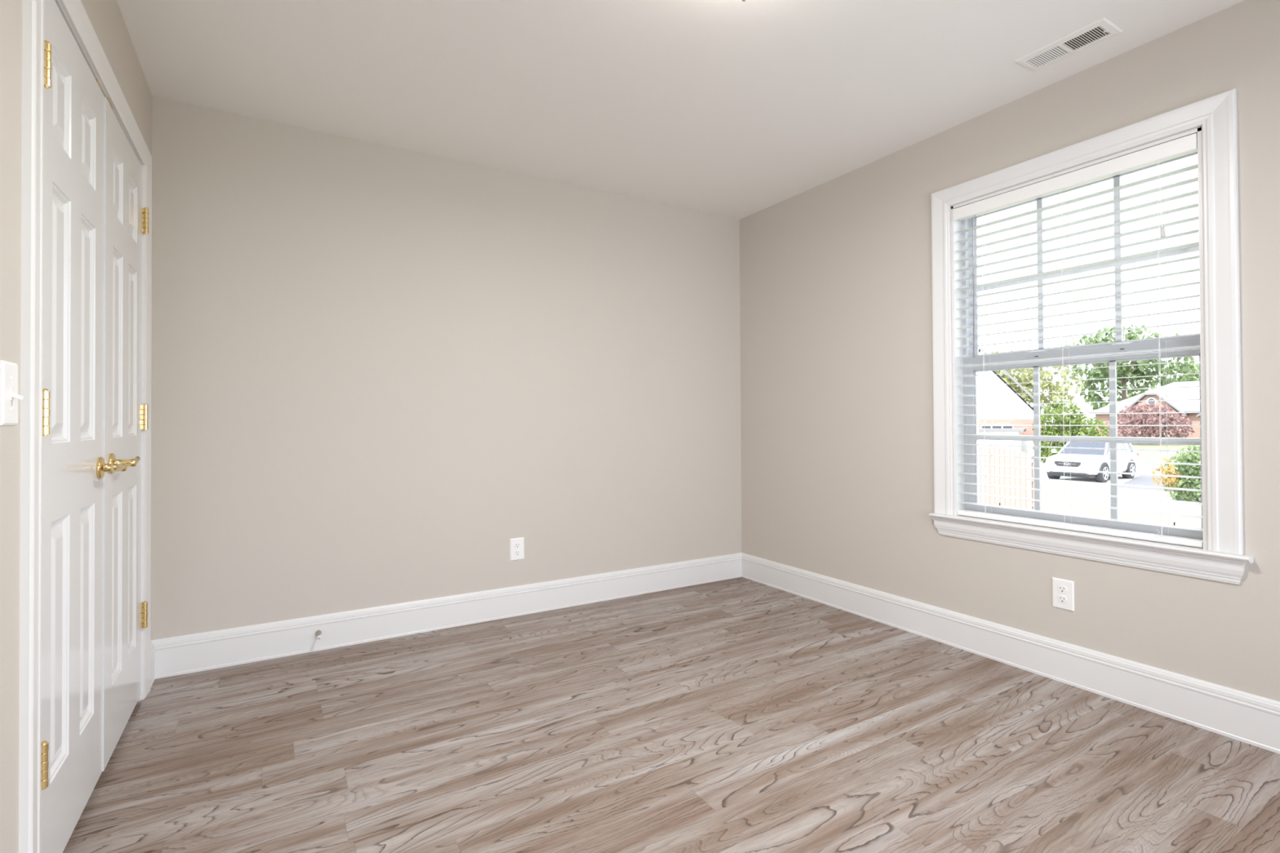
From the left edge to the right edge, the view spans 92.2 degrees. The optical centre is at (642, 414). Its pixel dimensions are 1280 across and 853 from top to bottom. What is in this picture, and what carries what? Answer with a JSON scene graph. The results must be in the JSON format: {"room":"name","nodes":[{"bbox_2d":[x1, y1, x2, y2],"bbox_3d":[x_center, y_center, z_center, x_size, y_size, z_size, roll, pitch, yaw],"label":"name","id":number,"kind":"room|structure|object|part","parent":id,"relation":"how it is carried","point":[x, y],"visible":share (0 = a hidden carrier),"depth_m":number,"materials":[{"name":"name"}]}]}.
{"room":"empty bedroom","nodes":[
{"label":"empty bedroom","id":0,"kind":"room"},
{"bbox_2d":[0,0,151,852],"bbox_3d":[-1.091,-0.142,0.853,0.120,2.440,3.950,0,-1,-31],"label":"wall","id":1,"kind":"structure","parent":0,"point":[105,16],"depth_m":1.20,"materials":[{"name":"paint"}]},
{"bbox_2d":[0,360,23,425],"bbox_3d":[-1.208,-0.041,1.185,0.022,0.122,0.080,0,-1,-31],"label":"light switch","id":2,"kind":"object","parent":1,"relation":"attached to","point":[9,396],"visible":1,"depth_m":1.17,"materials":[{"name":"white plastic"}]},
{"bbox_2d":[40,0,127,852],"bbox_3d":[-1.451,0.043,1.594,0.098,2.043,0.614,0,-1,-31],"label":"door","id":3,"kind":"structure","parent":1,"relation":"in","point":[74,467],"depth_m":1.55,"materials":[{"name":"white paint"}]},
{"bbox_3d":[-1.549,0.156,1.790,0.064,0.065,0.136,0,-1,-31],"label":"handle","id":4,"kind":"part","parent":3,"relation":"part of","materials":[{"name":"gold metal"}]},
{"bbox_2d":[18,0,151,852],"bbox_3d":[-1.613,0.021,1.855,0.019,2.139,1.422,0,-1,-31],"label":"trim","id":5,"kind":"structure","parent":1,"relation":"attached to","point":[33,28],"depth_m":1.26,"materials":[{"name":"white paint"}]},
{"bbox_2d":[102,97,148,771],"bbox_3d":[-1.767,0.050,2.127,0.098,2.043,0.619,0,-1,-31],"label":"door","id":6,"kind":"structure","parent":1,"relation":"in","point":[125,219],"depth_m":2.07,"materials":[{"name":"white paint"}]},
{"bbox_3d":[-1.648,0.152,1.962,0.064,0.065,0.136,0,-1,-31],"label":"handle","id":7,"kind":"part","parent":6,"relation":"part of","materials":[{"name":"gold metal"}]},
{"bbox_2d":[151,641,155,687],"bbox_3d":[-1.022,0.998,0.870,0.016,0.160,3.934,0,-1,-31],"label":"baseboard","id":8,"kind":"structure","parent":1,"relation":"attached to","point":[153,677],"depth_m":2.53,"materials":[{"name":"white paint"}]},
{"bbox_2d":[151,95,742,639],"bbox_3d":[-1.037,-0.118,3.306,4.301,2.440,0.200,0,-1,-31],"label":"wall","id":9,"kind":"structure","parent":0,"point":[378,370],"depth_m":3.11,"materials":[{"name":"paint"}]},
{"bbox_2d":[315,630,321,639],"bbox_3d":[-1.497,1.017,2.844,0.026,0.026,0.066,0,-1,-31],"label":"stopper","id":10,"kind":"object","parent":9,"relation":"attached to","point":[318,633],"visible":1,"depth_m":2.86,"materials":[{"name":"metal"}]},
{"bbox_2d":[151,552,742,679],"bbox_3d":[-0.684,1.020,3.377,3.181,0.160,0.016,0,-1,-31],"label":"baseboard","id":11,"kind":"structure","parent":9,"relation":"attached to","point":[212,650],"depth_m":3.09,"materials":[{"name":"white paint"}]},
{"bbox_2d":[510,537,524,560],"bbox_3d":[-0.690,0.739,3.382,0.080,0.121,0.008,0,-1,-31],"label":"wall outlet","id":12,"kind":"object","parent":9,"relation":"attached to","point":[517,544],"visible":1,"depth_m":3.38,"materials":[{"name":"white plastic"}]},
{"bbox_2d":[514,550,520,555],"bbox_3d":[-0.689,0.759,3.380,0.034,0.028,0.002,0,-1,-31],"label":"receptacle","id":13,"kind":"object","parent":12,"relation":"attached to","point":[517,553],"depth_m":3.38,"materials":[{"name":"white plastic"}]},
{"bbox_2d":[514,542,520,548],"bbox_3d":[-0.689,0.718,3.381,0.034,0.028,0.002,0,-1,-31],"label":"receptacle","id":14,"kind":"object","parent":12,"relation":"attached to","point":[517,545],"depth_m":3.38,"materials":[{"name":"white plastic"}]},
{"bbox_2d":[62,577,1279,852],"bbox_3d":[0.095,1.139,1.549,4.131,0.120,4.350,0,-1,-31],"label":"floor","id":15,"kind":"structure","parent":0,"point":[740,714],"depth_m":1.99,"materials":[{"name":"laminate"}]},
{"bbox_2d":[116,0,1244,219],"bbox_3d":[0.031,-1.421,1.532,4.301,0.120,4.370,0,-1,-31],"label":"ceiling","id":16,"kind":"structure","parent":0,"point":[738,109],"depth_m":2.43,"materials":[{"name":"white paint"}]},
{"bbox_2d":[1014,17,1123,71],"bbox_3d":[1.565,-1.354,2.275,0.144,0.016,0.297,0,-1,-31],"label":"ceiling vent","id":17,"kind":"object","parent":16,"relation":"in","point":[1101,29],"visible":1,"depth_m":2.26,"materials":[{"name":"white metal"}]},
{"bbox_2d":[739,0,1279,702],"bbox_3d":[1.772,-0.140,2.574,0.200,2.440,3.950,0,-1,-31],"label":"wall","id":18,"kind":"structure","parent":0,"point":[836,274],"depth_m":3.00,"materials":[{"name":"paint"}]},
{"bbox_2d":[741,552,1279,754],"bbox_3d":[1.685,1.000,2.507,0.016,0.160,3.950,0,-1,-31],"label":"baseboard","id":19,"kind":"structure","parent":18,"relation":"attached to","point":[1249,718],"depth_m":2.50,"materials":[{"name":"white paint"}]},
{"bbox_2d":[1052,577,1074,612],"bbox_3d":[1.699,0.727,2.493,0.008,0.121,0.080,0,-1,-31],"label":"wall outlet","id":20,"kind":"object","parent":18,"relation":"attached to","point":[1063,590],"visible":1,"depth_m":2.49,"materials":[{"name":"white plastic"}]},
{"bbox_2d":[1057,595,1066,603],"bbox_3d":[1.697,0.748,2.491,0.002,0.028,0.034,0,-1,-31],"label":"receptacle","id":21,"kind":"object","parent":20,"relation":"attached to","point":[1061,599],"depth_m":2.49,"materials":[{"name":"white plastic"}]},
{"bbox_2d":[1057,585,1066,593],"bbox_3d":[1.697,0.707,2.492,0.002,0.028,0.034,0,-1,-31],"label":"receptacle","id":22,"kind":"object","parent":20,"relation":"attached to","point":[1061,588],"depth_m":2.49,"materials":[{"name":"white plastic"}]},
{"bbox_2d":[951,127,1207,550],"bbox_3d":[1.776,-0.257,2.558,0.190,1.463,0.917,0,-1,-31],"label":"window","id":23,"kind":"structure","parent":18,"relation":"in","point":[1193,341],"depth_m":2.63,"materials":[{"name":"white paint"}]},
{"bbox_3d":[1.787,-0.257,2.565,0.084,1.438,0.893,0,-1,-31],"label":"frame","id":24,"kind":"part","parent":23,"relation":"part of","materials":[{"name":"white plastic"}]},
{"bbox_2d":[952,133,1203,547],"bbox_3d":[1.717,-0.253,2.522,0.073,1.436,0.891,0,-1,-31],"label":"window blind","id":25,"kind":"object","parent":23,"relation":"attached to","point":[1188,144],"visible":0.94,"depth_m":2.45,"materials":[{"name":"white plastic"}]},
{"bbox_3d":[1.556,-0.236,2.808,0.002,1.372,0.001,0,-1,-22],"label":"lift cord","id":26,"kind":"part","parent":25,"relation":"part of","materials":[{"name":"white fabric"}]},
{"bbox_3d":[1.562,-0.237,2.798,0.054,1.372,0.001,0,-1,-31],"label":"ladder cord","id":27,"kind":"part","parent":25,"relation":"part of","materials":[{"name":"white fabric"}]},
{"bbox_3d":[1.730,-0.240,2.518,0.054,1.372,0.001,0,-1,-31],"label":"ladder cord","id":28,"kind":"part","parent":25,"relation":"part of","materials":[{"name":"white fabric"}]},
{"bbox_3d":[1.726,0.454,2.521,0.054,0.022,0.887,0,-1,-31],"label":"rail","id":29,"kind":"part","parent":25,"relation":"part of","materials":[{"name":"white plastic"}]},
{"bbox_3d":[1.889,-0.243,2.254,0.002,1.372,0.001,0,-1,-22],"label":"lift cord","id":30,"kind":"part","parent":25,"relation":"part of","materials":[{"name":"white fabric"}]},
{"bbox_3d":[1.868,-0.800,2.223,0.002,0.248,0.009,0,-1,-17],"label":"pull cord","id":31,"kind":"part","parent":25,"relation":"part of","materials":[{"name":"white plastic"}]},
{"bbox_3d":[1.895,-0.244,2.244,0.054,1.372,0.001,0,-1,-31],"label":"ladder cord","id":32,"kind":"part","parent":25,"relation":"part of","materials":[{"name":"white fabric"}]},
{"bbox_3d":[1.769,0.089,2.545,0.028,0.722,0.888,0,-1,-31],"label":"sash","id":33,"kind":"part","parent":23,"relation":"part of","materials":[{"name":"white plastic"}]},
{"bbox_3d":[1.798,-0.602,2.571,0.028,0.734,0.888,0,-1,-31],"label":"sash","id":34,"kind":"part","parent":23,"relation":"part of","materials":[{"name":"white plastic"}]},
{"bbox_2d":[931,88,1243,555],"bbox_3d":[1.686,-0.304,2.505,0.019,1.544,1.099,0,-1,-31],"label":"trim","id":35,"kind":"structure","parent":18,"relation":"attached to","point":[1216,114],"depth_m":2.10,"materials":[{"name":"white paint"}]},
{"bbox_2d":[931,517,1245,584],"bbox_3d":[1.687,0.528,2.494,0.027,0.080,1.115,0,-1,-31],"label":"trim","id":36,"kind":"structure","parent":18,"relation":"attached to","point":[1213,569],"depth_m":2.36,"materials":[{"name":"white paint"}]},
{"bbox_2d":[928,512,1253,564],"bbox_3d":[1.710,0.479,2.500,0.107,0.022,1.132,0,-1,-31],"label":"trim","id":37,"kind":"structure","parent":18,"relation":"attached to","point":[1184,549],"depth_m":2.35,"materials":[{"name":"white paint"}]},
{"label":"outside","id":38,"kind":"structure","parent":0,"visible":0},
{"bbox_2d":[1031,426,1201,528],"bbox_3d":[53.889,2.568,71.191,159.750,0.650,180.000,0,-1,-31],"label":"driveway","id":39,"kind":"structure","parent":38,"point":[1144,455],"depth_m":18.40,"materials":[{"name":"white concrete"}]},
{"bbox_2d":[978,428,1026,451],"bbox_3d":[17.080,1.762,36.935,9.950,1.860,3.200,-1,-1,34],"label":"garage","id":40,"kind":"structure","parent":39,"relation":"on","point":[993,431],"depth_m":33.64,"materials":[{"name":"white"}]},
{"bbox_2d":[978,447,1034,509],"bbox_3d":[8.799,1.710,16.188,0.148,1.730,3.044,0,-1,-22],"label":"wooden fence","id":41,"kind":"object","parent":39,"relation":"on","point":[998,460],"visible":0.27,"depth_m":15.34,"materials":[{"name":"white wood"}]},
{"bbox_3d":[9.391,1.809,14.833,0.090,1.500,0.090,0,-1,-22],"label":"post","id":42,"kind":"part","parent":41,"relation":"part of","materials":[{"name":"white wood"}]},
{"bbox_2d":[977,346,1053,456],"bbox_3d":[22.029,-1.206,40.884,9.100,7.300,8.900,-1,-1,34],"label":"brick house","id":43,"kind":"structure","parent":39,"relation":"on","point":[1000,389],"depth_m":36.58,"materials":[{"name":"white"}]},
{"bbox_3d":[21.069,1.124,36.645,1.580,0.930,0.020,-1,-1,34],"label":"pane","id":44,"kind":"part","parent":43,"relation":"part of","materials":[{"name":"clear glass"}]},
{"bbox_2d":[990,349,1084,418],"bbox_3d":[44.242,-2.760,75.501,10.981,10.156,16.296,0,-1,-31],"label":"tree","id":45,"kind":"object","parent":39,"relation":"on","point":[1024,377],"visible":0.24,"depth_m":70.83,"materials":[{"name":"green plant"}]},
{"bbox_2d":[1031,400,1109,462],"bbox_3d":[22.621,1.000,32.496,3.069,3.636,3.516,0,-1,-31],"label":"rounded tree","id":46,"kind":"object","parent":39,"relation":"on","point":[1058,419],"visible":0.59,"depth_m":32.20,"materials":[{"name":"green plant"}]},
{"bbox_2d":[1053,323,1195,410],"bbox_3d":[60.013,-4.539,76.962,11.494,13.579,14.131,0,-1,-31],"label":"tree","id":47,"kind":"object","parent":39,"relation":"on","point":[1128,371],"visible":0.45,"depth_m":75.63,"materials":[{"name":"green plant"}]},
{"bbox_2d":[1088,381,1199,437],"bbox_3d":[47.245,-0.397,54.105,11.750,5.000,9.700,0,-1,-31],"label":"brick house","id":48,"kind":"structure","parent":39,"relation":"on","point":[1189,393],"depth_m":51.64,"materials":[{"name":"brick"}]},
{"bbox_2d":[1146,397,1156,404],"bbox_3d":[42.344,-1.079,51.283,0.099,0.696,0.696,0,-1,-31],"label":"gable vent","id":49,"kind":"object","parent":48,"relation":"attached to","point":[1151,402],"depth_m":51.29,"materials":[{"name":"grey concrete"}]},
{"bbox_2d":[1098,403,1195,437],"bbox_3d":[35.420,0.620,43.425,4.882,2.954,5.559,0,-1,-31],"label":"maple","id":50,"kind":"object","parent":39,"relation":"on","point":[1140,419],"visible":0.84,"depth_m":42.56,"materials":[{"name":"red plant"}]},
{"bbox_2d":[1150,362,1199,387],"bbox_3d":[75.146,-2.704,82.366,9.990,9.858,11.232,0,-1,-31],"label":"tree","id":51,"kind":"object","parent":39,"relation":"on","point":[1193,378],"visible":0.11,"depth_m":81.78,"materials":[{"name":"green plant"}]},
{"bbox_2d":[1151,444,1200,502],"bbox_3d":[16.368,1.835,18.079,1.637,1.942,2.032,0,-1,-31],"label":"shrub","id":52,"kind":"object","parent":39,"relation":"on","point":[1183,469],"visible":0.5,"depth_m":18.11,"materials":[{"name":"green plant"}]},
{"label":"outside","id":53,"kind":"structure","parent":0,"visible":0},
{"bbox_2d":[1118,475,1196,492],"bbox_3d":[22.637,2.555,18.908,7.000,0.072,14.600,0,-1,-31],"label":"street","id":54,"kind":"structure","parent":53,"point":[1141,480],"depth_m":23.32,"materials":[{"name":"white asphalt"}]},
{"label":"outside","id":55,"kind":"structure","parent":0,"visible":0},
{"bbox_2d":[1040,469,1173,493],"bbox_3d":[18.653,2.639,25.146,7.400,0.064,7.600,0,-1,-31],"label":"driveway","id":56,"kind":"structure","parent":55,"point":[1121,480],"depth_m":23.87,"materials":[{"name":"concrete"}]},
{"bbox_2d":[1044,435,1138,482],"bbox_3d":[18.276,1.746,25.082,4.573,1.770,2.137,0,-1,-34],"label":"car","id":57,"kind":"object","parent":56,"relation":"on","point":[1094,454],"visible":0.84,"depth_m":24.29,"materials":[{"name":"white paint"}]},
{"bbox_2d":[1053,461,1080,466],"bbox_3d":[16.413,1.906,23.823,0.040,0.200,0.940,0,-1,-34],"label":"grille","id":58,"kind":"object","parent":57,"relation":"attached to","point":[1056,464],"depth_m":23.80,"materials":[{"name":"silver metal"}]},
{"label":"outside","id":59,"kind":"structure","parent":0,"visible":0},
{"bbox_2d":[1040,461,1177,474],"bbox_3d":[33.042,2.336,14.606,5.800,0.188,44.500,0,-1,-31],"label":"driveway","id":60,"kind":"structure","parent":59,"point":[1143,468],"depth_m":29.40,"materials":[{"name":"concrete"}]},
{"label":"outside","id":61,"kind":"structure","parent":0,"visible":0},
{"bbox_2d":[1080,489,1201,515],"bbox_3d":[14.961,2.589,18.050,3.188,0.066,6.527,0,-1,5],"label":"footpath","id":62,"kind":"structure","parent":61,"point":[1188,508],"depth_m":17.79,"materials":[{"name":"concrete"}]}
]}

